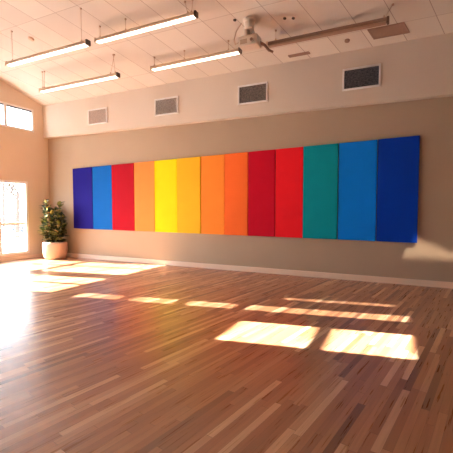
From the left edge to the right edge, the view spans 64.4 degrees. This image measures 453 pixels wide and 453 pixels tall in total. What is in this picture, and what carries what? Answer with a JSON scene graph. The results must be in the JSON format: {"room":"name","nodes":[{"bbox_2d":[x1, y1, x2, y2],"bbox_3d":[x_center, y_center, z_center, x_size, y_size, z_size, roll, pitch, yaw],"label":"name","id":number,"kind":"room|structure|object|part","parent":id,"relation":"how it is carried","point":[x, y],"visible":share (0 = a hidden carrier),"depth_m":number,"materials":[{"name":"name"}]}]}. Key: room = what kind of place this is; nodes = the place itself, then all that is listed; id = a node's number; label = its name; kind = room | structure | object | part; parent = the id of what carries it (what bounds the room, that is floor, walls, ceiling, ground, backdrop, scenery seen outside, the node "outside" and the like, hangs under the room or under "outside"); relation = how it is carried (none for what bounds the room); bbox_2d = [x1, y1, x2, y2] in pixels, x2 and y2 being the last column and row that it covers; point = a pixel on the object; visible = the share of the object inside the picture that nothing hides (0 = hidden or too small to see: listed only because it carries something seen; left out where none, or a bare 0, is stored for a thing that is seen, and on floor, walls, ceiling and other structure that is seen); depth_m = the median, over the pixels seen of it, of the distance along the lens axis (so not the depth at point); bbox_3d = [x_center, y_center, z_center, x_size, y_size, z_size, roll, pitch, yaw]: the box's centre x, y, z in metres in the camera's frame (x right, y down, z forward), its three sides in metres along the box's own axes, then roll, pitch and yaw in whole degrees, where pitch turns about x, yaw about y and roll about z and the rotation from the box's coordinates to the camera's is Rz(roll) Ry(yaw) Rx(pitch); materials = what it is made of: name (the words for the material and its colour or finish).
{"room":"community hall","nodes":[
{"label":"community hall","id":0,"kind":"room"},
{"bbox_2d":[0,80,49,258],"bbox_3d":[-8.227,-1.884,5.976,0.220,6.150,11.830,1,3,26],"label":"wall","id":1,"kind":"structure","parent":0,"point":[23,154],"depth_m":10.72,"materials":[{"name":"paint"}]},
{"bbox_2d":[0,180,29,255],"bbox_3d":[-6.301,-0.234,9.912,0.130,2.110,1.750,1,3,26],"label":"window","id":2,"kind":"structure","parent":1,"relation":"in","point":[25,223],"depth_m":10.59,"materials":[{"name":"white paint"}]},
{"bbox_3d":[-6.306,-0.059,9.923,0.080,0.070,1.610,1,3,26],"label":"rail","id":3,"kind":"part","parent":2,"relation":"part of","materials":[{"name":"white paint"}]},
{"bbox_2d":[0,101,33,131],"bbox_3d":[-6.375,-3.093,9.622,0.120,0.670,2.590,1,3,26],"label":"window","id":4,"kind":"structure","parent":1,"relation":"in","point":[11,115],"depth_m":10.35,"materials":[{"name":"glass"}]},
{"bbox_3d":[-6.366,-3.360,9.604,0.060,0.035,2.490,1,3,26],"label":"blind rail","id":5,"kind":"part","parent":4,"relation":"part of","materials":[{"name":"plastic"}]},
{"bbox_2d":[0,253,42,261],"bbox_3d":[-8.125,1.140,6.066,0.020,0.100,11.800,1,3,26],"label":"baseboard","id":6,"kind":"structure","parent":1,"relation":"attached to","point":[41,254],"depth_m":10.48,"materials":[{"name":"beige paint"}]},
{"bbox_2d":[0,256,452,452],"bbox_3d":[-1.576,1.410,2.955,14.930,0.120,12.230,1,3,26],"label":"floor","id":7,"kind":"structure","parent":0,"point":[97,356],"depth_m":3.52,"materials":[{"name":"brown wood"}]},
{"bbox_2d":[36,199,68,259],"bbox_3d":[-5.122,0.079,10.589,0.928,1.755,0.889,1,3,26],"label":"potted plant","id":8,"kind":"object","parent":7,"relation":"on","point":[56,247],"visible":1,"depth_m":10.47,"materials":[{"name":"green plant"}]},
{"bbox_3d":[-5.100,0.698,10.721,0.690,0.505,0.690,1,3,26],"label":"pot","id":9,"kind":"part","parent":8,"relation":"part of","materials":[{"name":"ceramic"}]},
{"bbox_2d":[0,0,452,105],"bbox_3d":[-1.619,-4.010,2.586,14.530,1.599,12.030,1,3,26],"label":"ceiling","id":10,"kind":"structure","parent":0,"point":[52,24],"depth_m":7.29,"materials":[{"name":"tile"}]},
{"bbox_2d":[5,8,90,66],"bbox_3d":[-3.742,-3.875,7.414,2.440,0.740,0.108,1,3,26],"label":"pendant light","id":11,"kind":"object","parent":10,"relation":"hanging from","point":[86,43],"visible":1,"depth_m":7.33,"materials":[{"name":"beige plastic"}]},
{"bbox_2d":[7,44,88,66],"bbox_3d":[-3.742,-3.520,7.432,2.340,0.022,0.090,1,3,26],"label":"diffuser","id":12,"kind":"object","parent":11,"relation":"attached to","point":[72,47],"depth_m":7.38,"materials":[{"name":"beige plastic"}]},
{"bbox_2d":[39,54,119,92],"bbox_3d":[-3.621,-3.682,8.709,2.610,0.532,0.108,1,3,26],"label":"pendant light","id":13,"kind":"object","parent":10,"relation":"hanging from","point":[116,74],"visible":1,"depth_m":8.64,"materials":[{"name":"beige"}]},
{"bbox_2d":[40,76,117,92],"bbox_3d":[-3.621,-3.431,8.722,2.510,0.022,0.090,1,3,26],"label":"diffuser","id":14,"kind":"object","parent":13,"relation":"attached to","point":[88,81],"depth_m":8.66,"materials":[{"name":"beige plastic"}]},
{"bbox_2d":[94,0,197,44],"bbox_3d":[-1.604,-3.912,6.897,2.400,0.337,0.108,1,3,26],"label":"pendant light","id":15,"kind":"object","parent":10,"relation":"hanging from","point":[191,15],"visible":1,"depth_m":6.81,"materials":[{"name":"beige plastic"}]},
{"bbox_2d":[96,15,195,43],"bbox_3d":[-1.604,-3.758,6.905,2.300,0.022,0.090,1,3,26],"label":"diffuser","id":16,"kind":"object","parent":15,"relation":"attached to","point":[183,18],"depth_m":6.84,"materials":[{"name":"beige plastic"}]},
{"bbox_2d":[150,40,241,71],"bbox_3d":[-0.705,-3.645,7.668,2.210,0.306,0.108,1,3,26],"label":"pendant light","id":17,"kind":"object","parent":10,"relation":"hanging from","point":[238,50],"visible":0.99,"depth_m":7.60,"materials":[{"name":"beige plastic"}]},
{"bbox_2d":[152,51,239,70],"bbox_3d":[-0.705,-3.507,7.675,2.110,0.022,0.090,1,3,26],"label":"diffuser","id":18,"kind":"object","parent":17,"relation":"attached to","point":[228,53],"depth_m":7.62,"materials":[{"name":"beige plastic"}]},
{"bbox_2d":[234,16,272,52],"bbox_3d":[0.485,-3.559,6.709,0.753,0.610,0.331,1,3,16],"label":"ceiling projector","id":19,"kind":"object","parent":10,"relation":"hanging from","point":[248,41],"visible":1,"depth_m":6.66,"materials":[{"name":"plastic"}]},
{"bbox_3d":[0.738,-3.363,6.733,0.295,0.216,0.069,0,3,-7],"label":"support arm","id":20,"kind":"part","parent":19,"relation":"part of"},
{"bbox_2d":[288,51,309,57],"bbox_3d":[1.496,-3.547,7.428,0.452,0.038,0.060,1,3,26],"label":"ceiling vent","id":21,"kind":"object","parent":10,"relation":"in","point":[307,52],"visible":1,"depth_m":7.42,"materials":[{"name":"metal"}]},
{"bbox_2d":[266,3,393,47],"bbox_3d":[1.784,-3.584,6.477,2.230,0.306,0.108,1,3,26],"label":"pendant light","id":22,"kind":"object","parent":10,"relation":"hanging from","point":[385,20],"visible":0.91,"depth_m":6.41,"materials":[{"name":"metal"}]},
{"bbox_2d":[268,21,385,47],"bbox_3d":[1.753,-3.447,6.499,2.060,0.022,0.090,1,3,26],"label":"diffuser","id":23,"kind":"object","parent":22,"relation":"attached to","point":[371,24],"depth_m":6.44,"materials":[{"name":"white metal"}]},
{"bbox_2d":[367,22,409,39],"bbox_3d":[2.944,-3.553,6.544,0.700,0.098,0.260,1,3,26],"label":"ceiling vent","id":24,"kind":"object","parent":10,"relation":"in","point":[398,28],"visible":1,"depth_m":6.54,"materials":[{"name":"metal"}]},
{"bbox_2d":[370,24,407,37],"bbox_3d":[2.944,-3.557,6.543,0.645,0.078,0.220,1,3,26],"label":"grille","id":25,"kind":"object","parent":24,"relation":"attached to","point":[393,29],"depth_m":6.54,"materials":[{"name":"metal"}]},
{"bbox_2d":[48,96,452,281],"bbox_3d":[1.023,-1.999,8.211,14.930,6.150,0.200,1,3,26],"label":"wall","id":26,"kind":"structure","parent":0,"point":[431,257],"depth_m":8.02,"materials":[{"name":"beige paint"}]},
{"bbox_2d":[73,167,92,228],"bbox_3d":[-4.244,-0.834,10.659,0.778,1.802,0.050,1,3,26],"label":"wall panel","id":27,"kind":"object","parent":26,"relation":"attached to","point":[82,177],"visible":1,"depth_m":10.62,"materials":[{"name":"fabric"}]},
{"bbox_2d":[88,107,107,124],"bbox_3d":[-3.609,-3.081,10.073,0.710,0.430,0.030,1,3,26],"label":"air vent","id":28,"kind":"object","parent":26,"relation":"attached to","point":[99,115],"visible":1,"depth_m":10.07,"materials":[{"name":"white metal"}]},
{"bbox_2d":[92,165,112,229],"bbox_3d":[-3.553,-0.823,10.331,0.728,1.823,0.045,1,3,26],"label":"wall panel","id":29,"kind":"object","parent":26,"relation":"attached to","point":[101,175],"visible":1,"depth_m":10.30,"materials":[{"name":"fabric"}]},
{"bbox_2d":[111,163,134,230],"bbox_3d":[-2.865,-0.812,9.996,0.778,1.845,0.055,1,3,26],"label":"wall panel","id":30,"kind":"object","parent":26,"relation":"attached to","point":[123,204],"visible":1,"depth_m":9.96,"materials":[{"name":"fabric"}]},
{"bbox_2d":[134,161,154,231],"bbox_3d":[-2.200,-0.801,9.683,0.668,1.865,0.045,1,3,26],"label":"wall panel","id":31,"kind":"object","parent":26,"relation":"attached to","point":[144,181],"visible":1,"depth_m":9.66,"materials":[{"name":"fabric"}]},
{"bbox_2d":[154,159,176,232],"bbox_3d":[-1.574,-0.791,9.381,0.698,1.885,0.050,1,3,26],"label":"wall panel","id":32,"kind":"object","parent":26,"relation":"attached to","point":[165,171],"visible":1,"depth_m":9.35,"materials":[{"name":"fabric"}]},
{"bbox_2d":[154,96,178,116],"bbox_3d":[-1.517,-3.030,9.072,0.710,0.430,0.030,1,3,26],"label":"air vent","id":33,"kind":"object","parent":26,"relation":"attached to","point":[168,105],"visible":1,"depth_m":9.07,"materials":[{"name":"grey metal"}]},
{"bbox_2d":[156,98,176,114],"bbox_3d":[-1.512,-3.030,9.082,0.640,0.360,0.006,1,3,26],"label":"grille","id":34,"kind":"object","parent":33,"relation":"attached to","point":[164,106],"depth_m":9.07,"materials":[{"name":"grey metal"}]},
{"bbox_2d":[177,157,200,233],"bbox_3d":[-0.944,-0.780,9.076,0.678,1.904,0.055,1,3,26],"label":"wall panel","id":35,"kind":"object","parent":26,"relation":"attached to","point":[188,169],"visible":1,"depth_m":9.04,"materials":[{"name":"fabric"}]},
{"bbox_2d":[201,154,223,234],"bbox_3d":[-0.338,-0.771,8.791,0.638,1.923,0.045,1,3,26],"label":"wall panel","id":36,"kind":"object","parent":26,"relation":"attached to","point":[212,167],"visible":1,"depth_m":8.77,"materials":[{"name":"fabric"}]},
{"bbox_2d":[224,152,247,235],"bbox_3d":[0.229,-0.761,8.514,0.598,1.940,0.055,1,3,26],"label":"wall panel","id":37,"kind":"object","parent":26,"relation":"attached to","point":[235,164],"visible":1,"depth_m":8.48,"materials":[{"name":"fabric"}]},
{"bbox_2d":[42,33,452,138],"bbox_3d":[0.945,-2.999,7.997,14.530,1.170,0.160,1,3,26],"label":"soffit","id":38,"kind":"object","parent":26,"relation":"attached to","point":[421,68],"depth_m":7.77,"materials":[{"name":"paint"}]},
{"bbox_2d":[238,81,267,104],"bbox_3d":[0.584,-2.978,8.066,0.710,0.430,0.030,1,3,26],"label":"air vent","id":39,"kind":"object","parent":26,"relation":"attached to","point":[255,92],"visible":1,"depth_m":8.06,"materials":[{"name":"grey metal"}]},
{"bbox_2d":[240,84,265,102],"bbox_3d":[0.589,-2.978,8.077,0.640,0.360,0.006,1,3,26],"label":"grille","id":40,"kind":"object","parent":39,"relation":"attached to","point":[249,93],"depth_m":8.06,"materials":[{"name":"grey metal"}]},
{"bbox_2d":[67,253,452,288],"bbox_3d":[0.973,1.017,8.262,14.530,0.120,0.030,1,3,26],"label":"baseboard","id":41,"kind":"structure","parent":26,"relation":"attached to","point":[429,283],"depth_m":8.10,"materials":[{"name":"beige paint"}]},
{"bbox_2d":[248,149,275,236],"bbox_3d":[0.802,-0.752,8.242,0.648,1.959,0.050,1,3,26],"label":"wall panel","id":42,"kind":"object","parent":26,"relation":"attached to","point":[261,164],"visible":1,"depth_m":8.21,"materials":[{"name":"fabric"}]},
{"bbox_2d":[275,147,303,237],"bbox_3d":[1.385,-0.743,7.966,0.618,1.977,0.045,1,3,26],"label":"wall panel","id":43,"kind":"object","parent":26,"relation":"attached to","point":[289,161],"visible":1,"depth_m":7.94,"materials":[{"name":"fabric"}]},
{"bbox_2d":[303,143,338,239],"bbox_3d":[1.995,-0.733,7.666,0.718,1.997,0.060,1,3,26],"label":"wall panel","id":44,"kind":"object","parent":26,"relation":"attached to","point":[320,163],"visible":1,"depth_m":7.63,"materials":[{"name":"fabric"}]},
{"bbox_2d":[337,140,377,240],"bbox_3d":[2.666,-0.723,7.353,0.738,2.019,0.045,1,3,26],"label":"wall panel","id":45,"kind":"object","parent":26,"relation":"attached to","point":[357,173],"visible":1,"depth_m":7.33,"materials":[{"name":"fabric"}]},
{"bbox_2d":[342,63,380,90],"bbox_3d":[2.649,-2.927,7.078,0.710,0.430,0.030,1,3,26],"label":"air vent","id":46,"kind":"object","parent":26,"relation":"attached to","point":[368,76],"visible":1,"depth_m":7.08,"materials":[{"name":"black metal"}]},
{"bbox_2d":[376,135,419,242],"bbox_3d":[3.335,-0.712,7.027,0.728,2.040,0.055,1,3,26],"label":"wall panel","id":47,"kind":"object","parent":26,"relation":"attached to","point":[398,158],"visible":1,"depth_m":7.00,"materials":[{"name":"fabric"}]},
{"label":"outside","id":48,"kind":"structure","parent":0,"visible":0},
{"bbox_2d":[1,214,23,252],"bbox_3d":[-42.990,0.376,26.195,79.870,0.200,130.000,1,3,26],"label":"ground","id":49,"kind":"structure","parent":48,"point":[17,244],"depth_m":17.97,"materials":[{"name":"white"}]},
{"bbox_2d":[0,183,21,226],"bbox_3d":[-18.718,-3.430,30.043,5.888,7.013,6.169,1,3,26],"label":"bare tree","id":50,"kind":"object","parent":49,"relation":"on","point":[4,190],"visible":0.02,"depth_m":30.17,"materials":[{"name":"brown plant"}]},
{"bbox_2d":[0,182,22,237],"bbox_3d":[-11.306,-1.670,19.901,3.671,4.544,3.680,-2,3,-27],"label":"bare tree","id":51,"kind":"object","parent":49,"relation":"on","point":[17,198],"visible":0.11,"depth_m":19.78,"materials":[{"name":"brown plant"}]},
{"bbox_2d":[2,233,23,243],"bbox_3d":[-9.334,0.547,16.442,1.600,0.460,0.400,0,3,-9],"label":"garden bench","id":52,"kind":"object","parent":49,"relation":"on","point":[7,236],"visible":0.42,"depth_m":16.21,"materials":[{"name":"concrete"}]},
{"bbox_3d":[-9.927,0.592,16.352,0.160,0.380,0.360,0,3,-9],"label":"leg","id":53,"kind":"part","parent":52,"relation":"part of","materials":[{"name":"concrete"}]},
{"bbox_3d":[-9.334,0.357,16.432,1.600,0.080,0.400,0,3,-9],"label":"seat","id":54,"kind":"part","parent":52,"relation":"part of","materials":[{"name":"concrete"}]},
{"bbox_2d":[7,217,23,232],"bbox_3d":[-12.630,-0.112,22.262,1.896,1.179,1.880,1,3,26],"label":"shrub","id":55,"kind":"object","parent":49,"relation":"on","point":[9,221],"visible":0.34,"depth_m":21.97,"materials":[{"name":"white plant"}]}
]}

